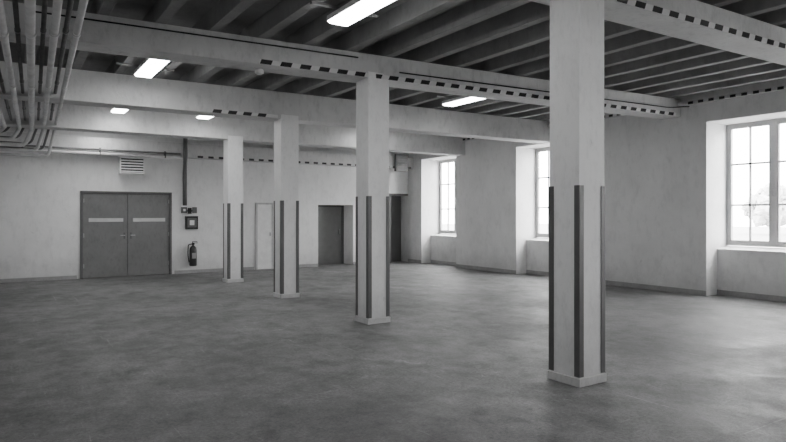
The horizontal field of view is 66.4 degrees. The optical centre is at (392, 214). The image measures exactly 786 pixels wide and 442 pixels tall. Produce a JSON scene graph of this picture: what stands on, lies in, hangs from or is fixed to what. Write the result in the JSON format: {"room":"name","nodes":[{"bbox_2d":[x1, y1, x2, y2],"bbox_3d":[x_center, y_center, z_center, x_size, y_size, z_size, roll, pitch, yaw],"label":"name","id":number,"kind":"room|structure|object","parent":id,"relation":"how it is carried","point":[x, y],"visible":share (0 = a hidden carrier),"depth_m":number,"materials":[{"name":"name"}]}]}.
{"room":"empty warehouse","nodes":[
{"label":"empty warehouse","id":0,"kind":"room"},
{"bbox_2d":[0,126,407,278],"bbox_3d":[-5.987,-0.490,16.727,14.300,4.080,1.850,0,0,-33],"label":"wall","id":1,"kind":"structure","parent":0,"point":[40,197],"depth_m":15.62,"materials":[{"name":"paint"}]},
{"bbox_2d":[83,193,126,277],"bbox_3d":[-7.124,0.507,14.878,1.000,2.065,0.100,0,0,-33],"label":"door leaf","id":2,"kind":"structure","parent":1,"relation":"in","point":[104,215],"depth_m":14.86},
{"bbox_2d":[80,191,171,278],"bbox_3d":[-6.726,0.480,15.192,2.140,2.140,0.150,0,0,-33],"label":"door frame","id":3,"kind":"structure","parent":1,"relation":"in","point":[81,192],"depth_m":15.03,"materials":[{"name":"paint"}]},
{"bbox_2d":[128,194,168,275],"bbox_3d":[-6.279,0.507,15.431,1.000,2.065,0.100,0,0,-33],"label":"door leaf","id":4,"kind":"structure","parent":3,"relation":"attached to","point":[148,215],"depth_m":15.43,"materials":[{"name":"paint"}]},
{"bbox_2d":[118,157,144,174],"bbox_3d":[-6.573,-1.235,15.085,0.580,0.410,0.250,0,0,-33],"label":"air vent","id":5,"kind":"object","parent":1,"relation":"attached to","point":[126,165],"visible":1,"depth_m":14.99,"materials":[{"name":"white metal"}]},
{"bbox_2d":[0,262,355,282],"bbox_3d":[-5.788,1.505,15.740,13.550,0.090,0.020,0,0,-33],"label":"baseboard","id":6,"kind":"structure","parent":1,"relation":"attached to","point":[354,263],"depth_m":14.47,"materials":[{"name":"paint"}]},
{"bbox_2d":[183,138,187,205],"bbox_3d":[-5.443,-1.250,15.714,0.110,2.000,0.414,0,0,-22],"label":"downpipe","id":7,"kind":"object","parent":1,"relation":"attached to","point":[185,141],"visible":0.97,"depth_m":15.74,"materials":[{"name":"grey metal"}]},
{"bbox_2d":[181,207,196,213],"bbox_3d":[-5.420,-0.120,15.952,0.400,0.180,0.062,0,0,-33],"label":"switch box","id":8,"kind":"object","parent":1,"relation":"attached to","point":[183,209],"visible":1,"depth_m":15.94,"materials":[{"name":"black paint"}]},
{"bbox_2d":[185,216,197,228],"bbox_3d":[-5.360,0.205,15.971,0.320,0.350,0.097,0,0,-33],"label":"fire alarm box","id":9,"kind":"object","parent":1,"relation":"attached to","point":[191,222],"visible":1,"depth_m":15.93,"materials":[{"name":"black paint"}]},
{"bbox_2d":[187,241,196,265],"bbox_3d":[-5.308,1.025,15.923,0.208,0.650,0.233,0,0,7],"label":"fire extinguisher","id":10,"kind":"object","parent":1,"relation":"attached to","point":[192,252],"visible":1,"depth_m":15.85,"materials":[{"name":"paint"}]},
{"bbox_2d":[0,132,412,169],"bbox_3d":[-5.396,-1.685,15.825,14.300,0.370,0.306,0,0,-33],"label":"trim","id":11,"kind":"structure","parent":1,"relation":"attached to","point":[195,151],"depth_m":15.60,"materials":[{"name":"paint"}]},
{"bbox_2d":[256,203,272,269],"bbox_3d":[-3.662,0.600,17.119,0.520,1.900,0.040,0,0,-33],"label":"door","id":12,"kind":"structure","parent":1,"relation":"in","point":[264,211],"depth_m":17.12,"materials":[{"name":"paint"}]},
{"bbox_2d":[318,205,343,263],"bbox_3d":[-2.106,0.620,18.933,1.210,1.860,0.130,0,0,-33],"label":"door","id":13,"kind":"structure","parent":1,"relation":"in","point":[330,217],"depth_m":19.02,"materials":[{"name":"metal"}]},
{"bbox_2d":[389,193,407,262],"bbox_3d":[0.063,0.425,19.838,0.730,2.250,0.470,0,0,-33],"label":"door","id":14,"kind":"structure","parent":1,"relation":"in","point":[395,201],"depth_m":20.07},
{"bbox_2d":[394,154,407,171],"bbox_3d":[0.269,-1.675,19.267,0.450,0.550,0.130,0,0,-33],"label":"ventilation unit","id":15,"kind":"object","parent":1,"relation":"attached to","point":[400,160],"visible":1,"depth_m":19.19,"materials":[{"name":"paint"}]},
{"bbox_2d":[0,0,506,93],"bbox_3d":[0.719,-2.680,6.983,15.450,0.300,25.500,0,0,-33],"label":"ceiling","id":16,"kind":"structure","parent":0,"point":[191,12],"depth_m":7.89,"materials":[{"name":"concrete"}]},
{"bbox_2d":[0,0,180,158],"bbox_3d":[-3.722,-1.560,6.519,6.890,0.717,17.110,0,0,-33],"label":"ceiling pipes","id":17,"kind":"object","parent":16,"relation":"hanging from","point":[30,32],"depth_m":7.50,"materials":[{"name":"grey metal"}]},
{"bbox_2d":[111,108,127,113],"bbox_3d":[-5.308,-2.179,11.764,0.840,0.218,1.100,0,0,-33],"label":"lamp","id":18,"kind":"object","parent":16,"relation":"hanging from","point":[113,110],"visible":0.14,"depth_m":11.96,"materials":[{"name":"white paint"}]},
{"bbox_2d":[116,58,173,77],"bbox_3d":[-3.541,-2.219,8.827,0.840,0.138,1.350,0,0,-33],"label":"lamp","id":19,"kind":"object","parent":16,"relation":"attached to","point":[148,68],"visible":0.55,"depth_m":8.93,"materials":[{"name":"white paint"}]},
{"bbox_2d":[36,11,357,57],"bbox_3d":[-2.197,-2.210,7.466,3.910,0.020,0.020,0,0,-29],"label":"cable","id":20,"kind":"object","parent":16,"relation":"attached to","point":[36,11],"visible":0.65,"depth_m":7.37,"materials":[{"name":"black paint"}]},
{"bbox_2d":[196,115,211,118],"bbox_3d":[-3.790,-2.179,12.458,0.840,0.218,1.200,0,0,-33],"label":"lamp","id":21,"kind":"object","parent":16,"relation":"hanging from","point":[197,116],"visible":0.1,"depth_m":12.74,"materials":[{"name":"white paint"}]},
{"bbox_2d":[0,99,464,155],"bbox_3d":[-4.073,-2.015,13.803,14.300,0.550,0.706,0,0,-33],"label":"ceiling beam","id":22,"kind":"structure","parent":16,"relation":"attached to","point":[73,117],"depth_m":13.44,"materials":[{"name":"white paint"}]},
{"bbox_2d":[212,109,277,117],"bbox_3d":[-2.647,-1.824,10.802,1.201,0.060,0.008,0,0,-31],"label":"hazard stripe","id":23,"kind":"object","parent":16,"relation":"attached to","point":[213,110],"visible":1,"depth_m":10.79,"materials":[{"name":"white paint"}]},
{"bbox_2d":[255,68,263,74],"bbox_3d":[-1.790,-1.915,8.031,0.120,0.070,0.120,0,0,-33],"label":"smoke detector","id":24,"kind":"object","parent":16,"relation":"attached to","point":[258,71],"visible":1,"depth_m":7.99,"materials":[{"name":"white paint"}]},
{"bbox_2d":[0,61,549,143],"bbox_3d":[-2.378,-2.040,11.213,14.300,0.500,0.991,0,0,-33],"label":"ceiling beam","id":25,"kind":"structure","parent":16,"relation":"attached to","point":[85,87],"depth_m":10.83,"materials":[{"name":"white paint"}]},
{"bbox_2d":[0,0,680,118],"bbox_3d":[-0.657,-2.120,8.584,14.300,0.340,1.420,0,0,-33],"label":"ceiling beam","id":26,"kind":"structure","parent":16,"relation":"attached to","point":[100,37],"depth_m":7.91,"materials":[{"name":"white paint"}]},
{"bbox_2d":[310,0,394,26],"bbox_3d":[-0.279,-2.219,6.271,0.840,0.138,1.300,0,0,-33],"label":"lamp","id":27,"kind":"object","parent":16,"relation":"attached to","point":[353,11],"visible":1,"depth_m":6.43,"materials":[{"name":"glowing plastic"},{"name":"glass"},{"name":"metal"}]},
{"bbox_2d":[22,0,785,120],"bbox_3d":[0.858,-2.410,6.149,13.770,0.240,23.350,0,0,-33],"label":"ceiling joists","id":28,"kind":"object","parent":16,"relation":"attached to","point":[516,41],"depth_m":8.53,"materials":[{"name":"grey wood"}]},
{"bbox_2d":[436,95,484,106],"bbox_3d":[1.415,-2.219,11.353,0.840,0.138,1.250,0,0,-33],"label":"lamp","id":29,"kind":"object","parent":16,"relation":"attached to","point":[451,101],"visible":0.55,"depth_m":11.47,"materials":[{"name":"white paint"}]},
{"bbox_2d":[260,59,675,115],"bbox_3d":[1.928,-1.984,9.783,8.361,0.060,0.008,0,0,-29],"label":"hazard stripe","id":30,"kind":"object","parent":16,"relation":"attached to","point":[262,61],"visible":0.85,"depth_m":8.99,"materials":[{"name":"white paint"}]},
{"bbox_2d":[399,72,689,107],"bbox_3d":[2.885,-2.090,10.268,6.388,0.060,0.204,0,0,-27],"label":"cable","id":31,"kind":"object","parent":16,"relation":"attached to","point":[399,72],"visible":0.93,"depth_m":9.69,"materials":[{"name":"black paint"}]},
{"bbox_2d":[529,0,785,65],"bbox_3d":[1.366,-2.160,5.492,14.300,0.260,0.848,0,0,-33],"label":"ceiling beam","id":32,"kind":"structure","parent":16,"relation":"attached to","point":[614,11],"depth_m":6.64,"materials":[{"name":"white paint"}]},
{"bbox_2d":[616,0,785,48],"bbox_3d":[4.785,-2.064,7.334,6.243,0.060,0.008,0,0,-31],"label":"hazard stripe","id":33,"kind":"object","parent":16,"relation":"attached to","point":[635,3],"visible":1,"depth_m":6.41,"materials":[{"name":"white paint"}]},
{"bbox_2d":[0,261,785,441],"bbox_3d":[0.719,1.650,6.983,15.450,0.200,25.500,0,0,-33],"label":"floor","id":34,"kind":"structure","parent":0,"point":[462,354],"depth_m":6.26,"materials":[{"name":"concrete"}]},
{"bbox_2d":[223,135,243,282],"bbox_3d":[-3.721,-0.135,13.968,0.380,3.370,0.380,0,0,-33],"label":"column","id":35,"kind":"structure","parent":34,"relation":"on","point":[232,146],"depth_m":13.82,"materials":[{"name":"paint"}]},
{"bbox_2d":[273,114,299,298],"bbox_3d":[-2.023,-0.160,11.374,0.380,3.420,0.380,0,0,-33],"label":"column","id":36,"kind":"structure","parent":34,"relation":"on","point":[286,129],"depth_m":11.22,"materials":[{"name":"paint"}]},
{"bbox_2d":[355,71,389,324],"bbox_3d":[-0.298,-0.242,8.738,0.380,3.585,0.380,0,0,-33],"label":"column","id":37,"kind":"structure","parent":34,"relation":"on","point":[372,93],"depth_m":8.61,"materials":[{"name":"paint"}]},
{"bbox_2d":[547,0,606,387],"bbox_3d":[1.728,-0.365,5.642,0.380,3.830,0.380,0,0,-33],"label":"column","id":38,"kind":"structure","parent":34,"relation":"on","point":[577,188],"depth_m":5.52,"materials":[{"name":"paint"}]},
{"bbox_2d":[391,78,785,296],"bbox_3d":[6.745,-0.490,11.106,0.850,4.080,25.200,0,0,-33],"label":"wall","id":39,"kind":"structure","parent":0,"point":[665,179],"depth_m":12.68,"materials":[{"name":"paint"}]},
{"bbox_2d":[439,159,455,233],"bbox_3d":[1.999,-0.590,18.906,0.130,2.380,1.750,0,0,-33],"label":"window","id":40,"kind":"structure","parent":39,"relation":"in","point":[448,161],"depth_m":19.28,"materials":[{"name":"paint"}]},
{"bbox_2d":[536,147,549,237],"bbox_3d":[4.313,-0.590,15.370,0.130,2.380,1.760,0,0,-33],"label":"window","id":41,"kind":"structure","parent":39,"relation":"in","point":[538,150],"depth_m":16.02,"materials":[{"name":"paint"}]},
{"bbox_2d":[408,259,785,301],"bbox_3d":[7.050,1.500,10.201,0.410,0.100,23.350,0,0,-33],"label":"baseboard","id":42,"kind":"structure","parent":39,"relation":"attached to","point":[607,282],"depth_m":12.40,"materials":[{"name":"paint"}]},
{"bbox_2d":[462,85,785,140],"bbox_3d":[6.916,-2.177,9.933,0.144,0.065,23.030,0,0,-33],"label":"cable tray","id":43,"kind":"object","parent":39,"relation":"attached to","point":[778,88],"depth_m":11.08,"materials":[{"name":"grey metal"}]},
{"bbox_2d":[726,118,785,247],"bbox_3d":[7.081,-0.590,11.141,0.130,2.380,1.750,0,0,-33],"label":"window","id":44,"kind":"structure","parent":39,"relation":"in","point":[774,161],"depth_m":11.31,"materials":[{"name":"paint"}]},
{"label":"outside","id":45,"kind":"structure","parent":0,"visible":0},
{"bbox_2d":[442,223,785,241],"bbox_3d":[34.524,1.800,40.518,77.850,0.300,150.000,0,0,-33],"label":"ground","id":46,"kind":"structure","parent":45,"point":[739,232],"depth_m":56.58,"materials":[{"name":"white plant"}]},
{"bbox_2d":[741,183,785,226],"bbox_3d":[31.604,-0.539,49.907,4.357,4.403,4.467,0,0,17],"label":"tree","id":47,"kind":"object","parent":46,"relation":"on","point":[760,214],"visible":0.44,"depth_m":49.63,"materials":[{"name":"foliage"},{"name":"bark"}]}
]}

